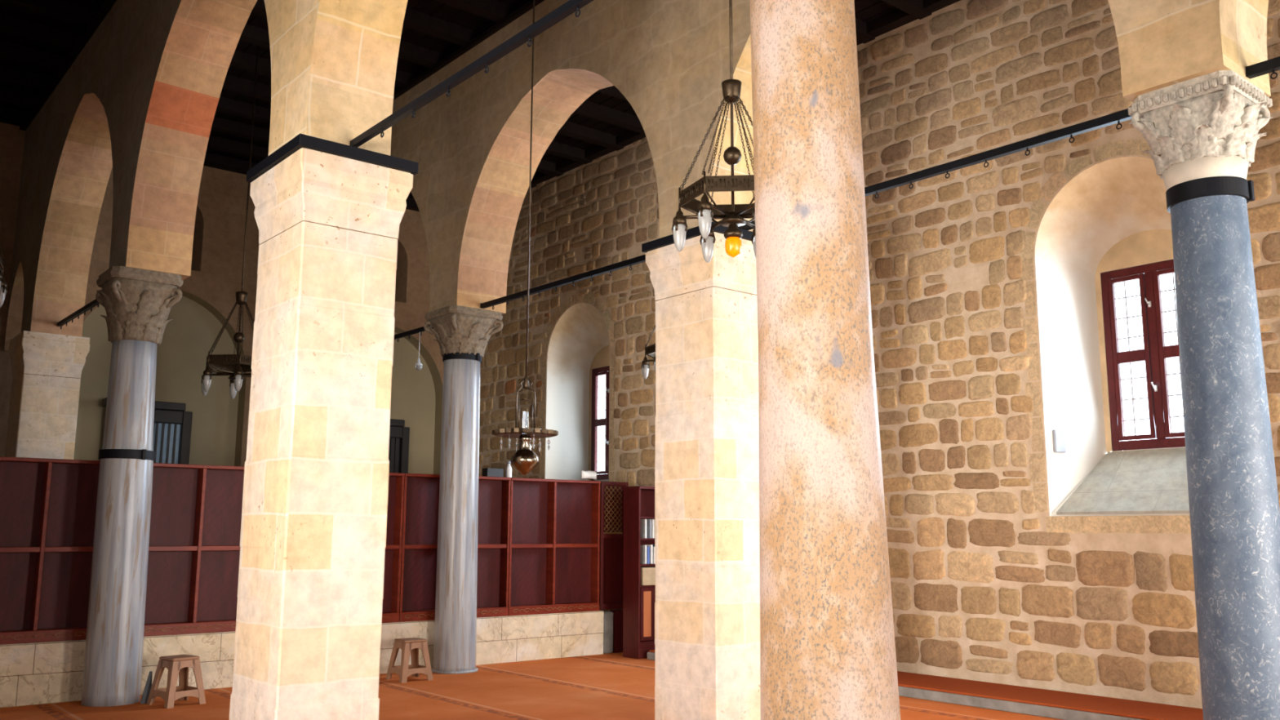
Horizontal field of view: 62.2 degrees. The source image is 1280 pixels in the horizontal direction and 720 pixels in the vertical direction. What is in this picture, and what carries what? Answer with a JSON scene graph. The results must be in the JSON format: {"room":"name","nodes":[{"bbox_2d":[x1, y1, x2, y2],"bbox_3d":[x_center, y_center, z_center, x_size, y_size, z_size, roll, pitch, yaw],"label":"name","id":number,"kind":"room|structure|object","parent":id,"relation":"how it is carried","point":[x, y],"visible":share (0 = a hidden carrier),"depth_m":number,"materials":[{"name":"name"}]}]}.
{"room":"mosque","nodes":[
{"label":"mosque","id":0,"kind":"room"},
{"bbox_2d":[3,0,408,351],"bbox_3d":[-1.991,-3.069,7.437,0.600,3.420,21.500,8,-12,-39],"label":"arches","id":1,"kind":"structure","parent":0,"point":[140,100],"depth_m":10.43,"materials":[{"name":"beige stone"}]},
{"bbox_2d":[57,298,99,329],"bbox_3d":[-6.354,-0.646,12.386,0.044,0.143,3.846,8,-12,-39],"label":"rod","id":2,"kind":"object","parent":1,"relation":"attached to","point":[89,306],"visible":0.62,"depth_m":12.98,"materials":[{"name":"black paint"}]},
{"bbox_2d":[349,0,593,147],"bbox_3d":[-0.768,-1.635,5.742,0.040,0.100,3.638,8,-12,-39],"label":"rod","id":3,"kind":"object","parent":1,"relation":"attached to","point":[571,6],"visible":1,"depth_m":5.89,"materials":[{"name":"black paint"}]},
{"bbox_2d":[0,122,444,474],"bbox_3d":[-8.766,0.258,15.558,13.400,7.600,0.500,8,-12,-39],"label":"wall","id":4,"kind":"structure","parent":0,"point":[220,422],"depth_m":17.15,"materials":[{"name":"beige paint"}]},
{"bbox_2d":[102,397,192,464],"bbox_3d":[-7.513,2.381,15.946,1.260,3.540,0.240,8,-12,-39],"label":"window","id":5,"kind":"structure","parent":4,"relation":"in","point":[172,426],"depth_m":16.36,"materials":[{"name":"black paint"}]},
{"bbox_2d":[388,418,409,473],"bbox_3d":[-4.637,2.771,18.305,1.260,3.540,0.240,8,-12,-39],"label":"window","id":6,"kind":"structure","parent":4,"relation":"in","point":[399,435],"depth_m":18.76,"materials":[{"name":"black paint"}]},
{"bbox_2d":[0,0,960,211],"bbox_3d":[-1.619,-4.731,8.146,14.600,0.370,22.300,8,-12,-39],"label":"ceiling","id":7,"kind":"structure","parent":0,"point":[40,40],"depth_m":13.47,"materials":[{"name":"black wood"}]},
{"bbox_2d":[0,248,7,306],"bbox_3d":[-5.648,-2.532,9.079,0.693,4.140,0.786,4,-10,-24],"label":"ring chandelier","id":8,"kind":"object","parent":7,"relation":"hanging from","point":[3,285],"visible":1,"depth_m":9.03,"materials":[{"name":"gold metal"}]},
{"bbox_2d":[200,45,258,399],"bbox_3d":[-4.801,-1.760,12.961,0.762,4.420,0.864,4,-10,-24],"label":"ring chandelier","id":9,"kind":"object","parent":7,"relation":"hanging from","point":[237,363],"visible":0.74,"depth_m":12.67,"materials":[{"name":"gold metal"}]},
{"bbox_2d":[492,0,558,475],"bbox_3d":[-0.905,-1.836,8.827,0.520,5.565,0.520,8,-12,-39],"label":"chandelier","id":10,"kind":"object","parent":7,"relation":"hanging from","point":[524,460],"visible":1,"depth_m":8.43,"materials":[{"name":"gold metal"}]},
{"bbox_2d":[640,324,655,378],"bbox_3d":[0.417,-1.818,13.347,0.693,4.150,0.786,4,-10,-24],"label":"ring chandelier","id":11,"kind":"object","parent":7,"relation":"hanging from","point":[650,350],"visible":0.11,"depth_m":13.04,"materials":[{"name":"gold metal"}]},
{"bbox_2d":[671,0,755,262],"bbox_3d":[0.606,-2.762,7.138,0.693,4.265,0.786,4,-10,-24],"label":"ring chandelier","id":12,"kind":"object","parent":7,"relation":"hanging from","point":[733,215],"visible":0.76,"depth_m":6.83,"materials":[{"name":"gold metal"}]},
{"bbox_2d":[0,652,1062,719],"bbox_3d":[-1.643,2.836,6.923,14.600,0.200,22.300,8,-12,-39],"label":"floor","id":13,"kind":"structure","parent":0,"point":[611,686],"depth_m":10.09,"materials":[{"name":"orange carpet"}]},
{"bbox_2d":[4,330,89,459],"bbox_3d":[-7.828,1.741,13.741,0.784,4.098,0.904,8,-12,-39],"label":"stone pier","id":14,"kind":"object","parent":13,"relation":"on","point":[46,368],"visible":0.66,"depth_m":13.64,"materials":[{"name":"beige stone"}]},
{"bbox_2d":[0,456,100,644],"bbox_3d":[-5.711,1.798,10.080,1.462,1.710,0.214,8,-12,-39],"label":"wooden screen","id":15,"kind":"object","parent":13,"relation":"on","point":[48,506],"visible":0.7,"depth_m":10.14,"materials":[{"name":"red wood"}]},
{"bbox_2d":[80,266,183,706],"bbox_3d":[-4.993,1.187,10.264,0.784,4.100,0.784,8,-12,-39],"label":"marble column","id":16,"kind":"structure","parent":13,"relation":"on","point":[137,303],"depth_m":10.10,"materials":[{"name":"grey stone"}]},
{"bbox_2d":[139,671,152,703],"bbox_3d":[-4.614,3.066,9.929,0.100,0.294,0.012,8,-12,-39],"label":"wedge","id":17,"kind":"object","parent":13,"relation":"on","point":[145,695],"visible":0.93,"depth_m":9.93,"materials":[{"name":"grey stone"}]},
{"bbox_2d":[146,654,205,708],"bbox_3d":[-4.321,2.993,9.924,0.376,0.430,0.376,-7,-12,38],"label":"plastic stool","id":18,"kind":"object","parent":13,"relation":"on","point":[177,665],"visible":1,"depth_m":9.87,"materials":[{"name":"brown plastic"}]},
{"bbox_2d":[143,462,244,636],"bbox_3d":[-4.580,1.952,11.008,1.462,1.710,0.214,8,-12,-39],"label":"wooden screen","id":19,"kind":"object","parent":13,"relation":"on","point":[196,516],"visible":0.62,"depth_m":11.00,"materials":[{"name":"red wood"}]},
{"bbox_2d":[0,610,604,707],"bbox_3d":[-5.343,2.981,10.277,12.370,0.560,0.340,8,-12,-39],"label":"plinth","id":20,"kind":"object","parent":13,"relation":"on","point":[32,673],"visible":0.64,"depth_m":10.91,"materials":[{"name":"beige stone"}]},
{"bbox_2d":[229,133,418,719],"bbox_3d":[-2.150,0.678,7.050,0.840,4.098,0.950,8,-12,-39],"label":"stone pier","id":21,"kind":"object","parent":13,"relation":"on","point":[328,215],"visible":1,"depth_m":6.79,"materials":[{"name":"beige stone"}]},
{"bbox_2d":[382,472,404,622],"bbox_3d":[-3.423,2.109,11.957,1.532,1.710,0.214,8,-12,-39],"label":"wooden screen","id":22,"kind":"object","parent":13,"relation":"on","point":[393,557],"visible":0.09,"depth_m":12.40,"materials":[{"name":"red wood"}]},
{"bbox_2d":[385,637,433,683],"bbox_3d":[-2.511,3.268,11.588,0.376,0.430,0.376,8,-12,-39],"label":"plastic stool","id":23,"kind":"object","parent":13,"relation":"on","point":[408,646],"visible":1,"depth_m":11.53,"materials":[{"name":"brown plastic"}]},
{"bbox_2d":[399,473,511,622],"bbox_3d":[-2.262,2.266,12.909,1.472,1.710,0.214,8,-12,-39],"label":"wooden shelving","id":24,"kind":"object","parent":13,"relation":"on","point":[421,491],"visible":0.53,"depth_m":12.85,"materials":[{"name":"red wood"}]},
{"bbox_2d":[482,467,503,476],"bbox_3d":[-1.855,1.424,13.393,0.240,0.110,0.123,8,-12,-39],"label":"box","id":25,"kind":"object","parent":24,"relation":"on","point":[486,472],"visible":0.85,"depth_m":13.33,"materials":[{"name":"black paint"}]},
{"bbox_2d":[423,305,502,674],"bbox_3d":[-2.156,1.513,12.601,0.845,4.220,0.845,8,-12,-39],"label":"marble column","id":26,"kind":"structure","parent":13,"relation":"on","point":[462,334],"depth_m":12.44,"materials":[{"name":"grey stone"}]},
{"bbox_2d":[394,324,433,370],"bbox_3d":[-3.556,-0.017,14.642,0.096,0.567,3.846,8,-12,-39],"label":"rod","id":27,"kind":"object","parent":26,"relation":"attached to","point":[418,366],"depth_m":13.91,"materials":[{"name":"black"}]},
{"bbox_2d":[414,358,422,365],"bbox_3d":[-2.878,0.024,13.809,0.096,0.100,0.094,8,-12,-39],"label":"socket","id":28,"kind":"object","parent":27,"relation":"attached to","point":[418,363],"depth_m":13.78,"materials":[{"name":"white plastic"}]},
{"bbox_2d":[507,477,600,616],"bbox_3d":[-1.143,2.418,13.827,1.422,1.710,0.214,8,-12,-39],"label":"wooden shelving","id":29,"kind":"object","parent":13,"relation":"on","point":[553,562],"visible":0.96,"depth_m":13.86,"materials":[{"name":"red wood"}]},
{"bbox_2d":[505,461,511,477],"bbox_3d":[-1.673,1.398,13.540,0.080,0.210,0.080,8,-12,-39],"label":"bottle","id":30,"kind":"object","parent":29,"relation":"on","point":[508,468],"visible":0.92,"depth_m":13.51,"materials":[{"name":"plastic"}]},
{"bbox_2d":[581,470,596,479],"bbox_3d":[-0.686,1.559,14.356,0.121,0.121,0.300,-7,-12,38],"label":"folded cloth","id":31,"kind":"object","parent":29,"relation":"on","point":[585,474],"visible":1,"depth_m":14.29,"materials":[{"name":"white fabric"}]},
{"bbox_2d":[603,610,613,653],"bbox_3d":[-0.515,3.648,14.249,0.175,0.540,0.320,8,-12,-39],"label":"stone block","id":32,"kind":"object","parent":13,"relation":"on","point":[608,615],"visible":0.5,"depth_m":14.12,"materials":[{"name":"grey stone"}]},
{"bbox_2d":[599,480,628,653],"bbox_3d":[-0.381,2.791,14.366,0.470,2.270,0.120,8,-12,-39],"label":"wooden partition","id":33,"kind":"object","parent":13,"relation":"on","point":[611,493],"visible":0.8,"depth_m":14.36,"materials":[{"name":"red wood"}]},
{"bbox_2d":[622,485,655,658],"bbox_3d":[0.226,2.784,14.039,0.880,2.185,0.336,8,-12,-39],"label":"bookshelf","id":34,"kind":"object","parent":13,"relation":"on","point":[638,600],"visible":0.34,"depth_m":13.73,"materials":[{"name":"red wood"}]},
{"bbox_2d":[640,519,646,537],"bbox_3d":[0.030,2.216,13.944,0.028,0.245,0.152,8,-12,-39],"label":"book","id":35,"kind":"object","parent":34,"relation":"on","point":[643,522],"visible":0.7,"depth_m":13.90,"materials":[{"name":"white paper"}]},
{"bbox_2d":[640,545,646,564],"bbox_3d":[0.029,2.545,13.891,0.026,0.240,0.152,8,-12,-39],"label":"book","id":36,"kind":"object","parent":34,"relation":"on","point":[643,548],"visible":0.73,"depth_m":13.85,"materials":[{"name":"white paper"}]},
{"bbox_2d":[640,566,655,585],"bbox_3d":[0.111,2.825,13.887,0.392,0.225,0.242,8,-12,-39],"label":"storage box","id":37,"kind":"object","parent":34,"relation":"on","point":[647,573],"visible":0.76,"depth_m":13.74,"materials":[{"name":"beige cardboard"}]},
{"bbox_2d":[643,544,653,564],"bbox_3d":[0.106,2.553,13.954,0.030,0.245,0.152,8,-12,-39],"label":"book","id":38,"kind":"object","parent":34,"relation":"on","point":[651,546],"visible":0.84,"depth_m":13.90,"materials":[{"name":"white paper"}]},
{"bbox_2d":[646,546,649,564],"bbox_3d":[0.064,2.559,13.918,0.035,0.220,0.152,8,-12,-39],"label":"book","id":39,"kind":"object","parent":34,"relation":"on","point":[647,548],"visible":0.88,"depth_m":13.86,"materials":[{"name":"blue paper"}]},
{"bbox_2d":[646,520,652,537],"bbox_3d":[0.095,2.228,13.997,0.030,0.240,0.152,8,-12,-39],"label":"book","id":40,"kind":"object","parent":34,"relation":"on","point":[649,522],"visible":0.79,"depth_m":13.95,"materials":[{"name":"white paper"}]},
{"bbox_2d":[646,519,654,537],"bbox_3d":[0.130,2.230,14.026,0.026,0.245,0.152,8,-12,-39],"label":"book","id":41,"kind":"object","parent":34,"relation":"on","point":[653,520],"visible":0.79,"depth_m":13.97,"materials":[{"name":"white paper"}]},
{"bbox_2d":[653,546,654,564],"bbox_3d":[0.148,2.571,13.987,0.030,0.220,0.152,8,-12,-39],"label":"book","id":42,"kind":"object","parent":34,"relation":"on","point":[653,547],"visible":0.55,"depth_m":13.93,"materials":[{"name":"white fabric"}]},
{"bbox_2d":[641,221,760,719],"bbox_3d":[0.649,0.998,9.356,0.880,4.218,0.950,8,-12,-39],"label":"stone pier","id":43,"kind":"object","parent":13,"relation":"on","point":[707,550],"visible":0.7,"depth_m":9.05,"materials":[{"name":"beige stone"}]},
{"bbox_2d":[749,0,900,719],"bbox_3d":[0.593,0.144,3.702,0.782,4.100,0.782,8,-12,-39],"label":"granite column","id":44,"kind":"structure","parent":13,"relation":"on","point":[828,645],"depth_m":3.58,"materials":[{"name":"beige stone"}]},
{"bbox_2d":[647,649,1203,719],"bbox_3d":[5.140,2.889,8.102,0.828,0.113,14.810,8,-12,-39],"label":"stone platform","id":45,"kind":"object","parent":13,"relation":"on","point":[963,700],"depth_m":9.66,"materials":[{"name":"beige stone"}]},
{"bbox_2d":[1128,70,1279,719],"bbox_3d":[3.382,0.480,6.103,0.716,4.220,0.716,-7,-12,38],"label":"marble column","id":46,"kind":"structure","parent":13,"relation":"on","point":[1201,133],"depth_m":6.00,"materials":[{"name":"grey stone"}]},
{"bbox_2d":[390,0,1271,314],"bbox_3d":[0.823,-2.687,9.746,0.680,3.180,21.500,8,-12,-39],"label":"arches","id":47,"kind":"structure","parent":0,"point":[669,60],"depth_m":10.66,"materials":[{"name":"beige stone"}]},
{"bbox_2d":[480,254,645,309],"bbox_3d":[-0.729,-0.831,11.331,0.048,0.124,3.646,8,-12,-39],"label":"rod","id":48,"kind":"object","parent":47,"relation":"attached to","point":[641,259],"visible":0.8,"depth_m":11.36,"materials":[{"name":"black paint"}]},
{"bbox_2d":[737,108,1132,230],"bbox_3d":[2.032,-1.345,8.051,0.048,0.129,3.641,8,-12,-39],"label":"rod","id":49,"kind":"object","parent":47,"relation":"attached to","point":[1119,117],"visible":0.67,"depth_m":7.43,"materials":[{"name":"black paint"}]},
{"bbox_2d":[1245,56,1279,79],"bbox_3d":[4.799,-1.891,4.768,0.052,0.114,3.848,8,-12,-39],"label":"rod","id":50,"kind":"object","parent":47,"relation":"attached to","point":[1271,65],"visible":1,"depth_m":6.15,"materials":[{"name":"black paint"}]},
{"bbox_2d":[478,0,1279,708],"bbox_3d":[3.531,-0.296,11.886,0.797,7.600,21.865,8,-12,-39],"label":"wall","id":51,"kind":"structure","parent":0,"point":[988,326],"depth_m":11.12,"materials":[{"name":"beige stone"}]},
{"bbox_2d":[591,365,609,480],"bbox_3d":[-0.444,1.001,17.047,0.253,1.870,1.016,8,-12,-39],"label":"window","id":52,"kind":"structure","parent":51,"relation":"in","point":[601,475],"depth_m":17.23,"materials":[{"name":"paint"}]},
{"bbox_2d":[598,384,608,474],"bbox_3d":[-0.353,1.013,17.122,0.014,1.870,1.016,8,-12,-39],"label":"grille","id":53,"kind":"object","parent":52,"relation":"attached to","point":[602,384],"depth_m":17.38,"materials":[{"name":"white glass"}]},
{"bbox_2d":[1052,429,1066,453],"bbox_3d":[4.161,0.806,10.545,0.120,0.230,0.060,3,-9,-14],"label":"junction box","id":54,"kind":"object","parent":51,"relation":"attached to","point":[1059,435],"visible":1,"depth_m":10.52,"materials":[{"name":"grey plastic"}]},
{"bbox_2d":[1056,447,1189,514],"bbox_3d":[4.795,1.138,10.019,0.648,0.630,1.520,8,-12,-39],"label":"window sill","id":55,"kind":"structure","parent":51,"relation":"attached to","point":[1154,481],"depth_m":10.09,"materials":[{"name":"grey stone"}]},
{"bbox_2d":[1100,259,1185,451],"bbox_3d":[5.099,-0.045,10.463,0.253,1.870,1.016,8,-12,-39],"label":"window","id":56,"kind":"structure","parent":51,"relation":"in","point":[1155,353],"depth_m":10.51,"materials":[{"name":"paint"}]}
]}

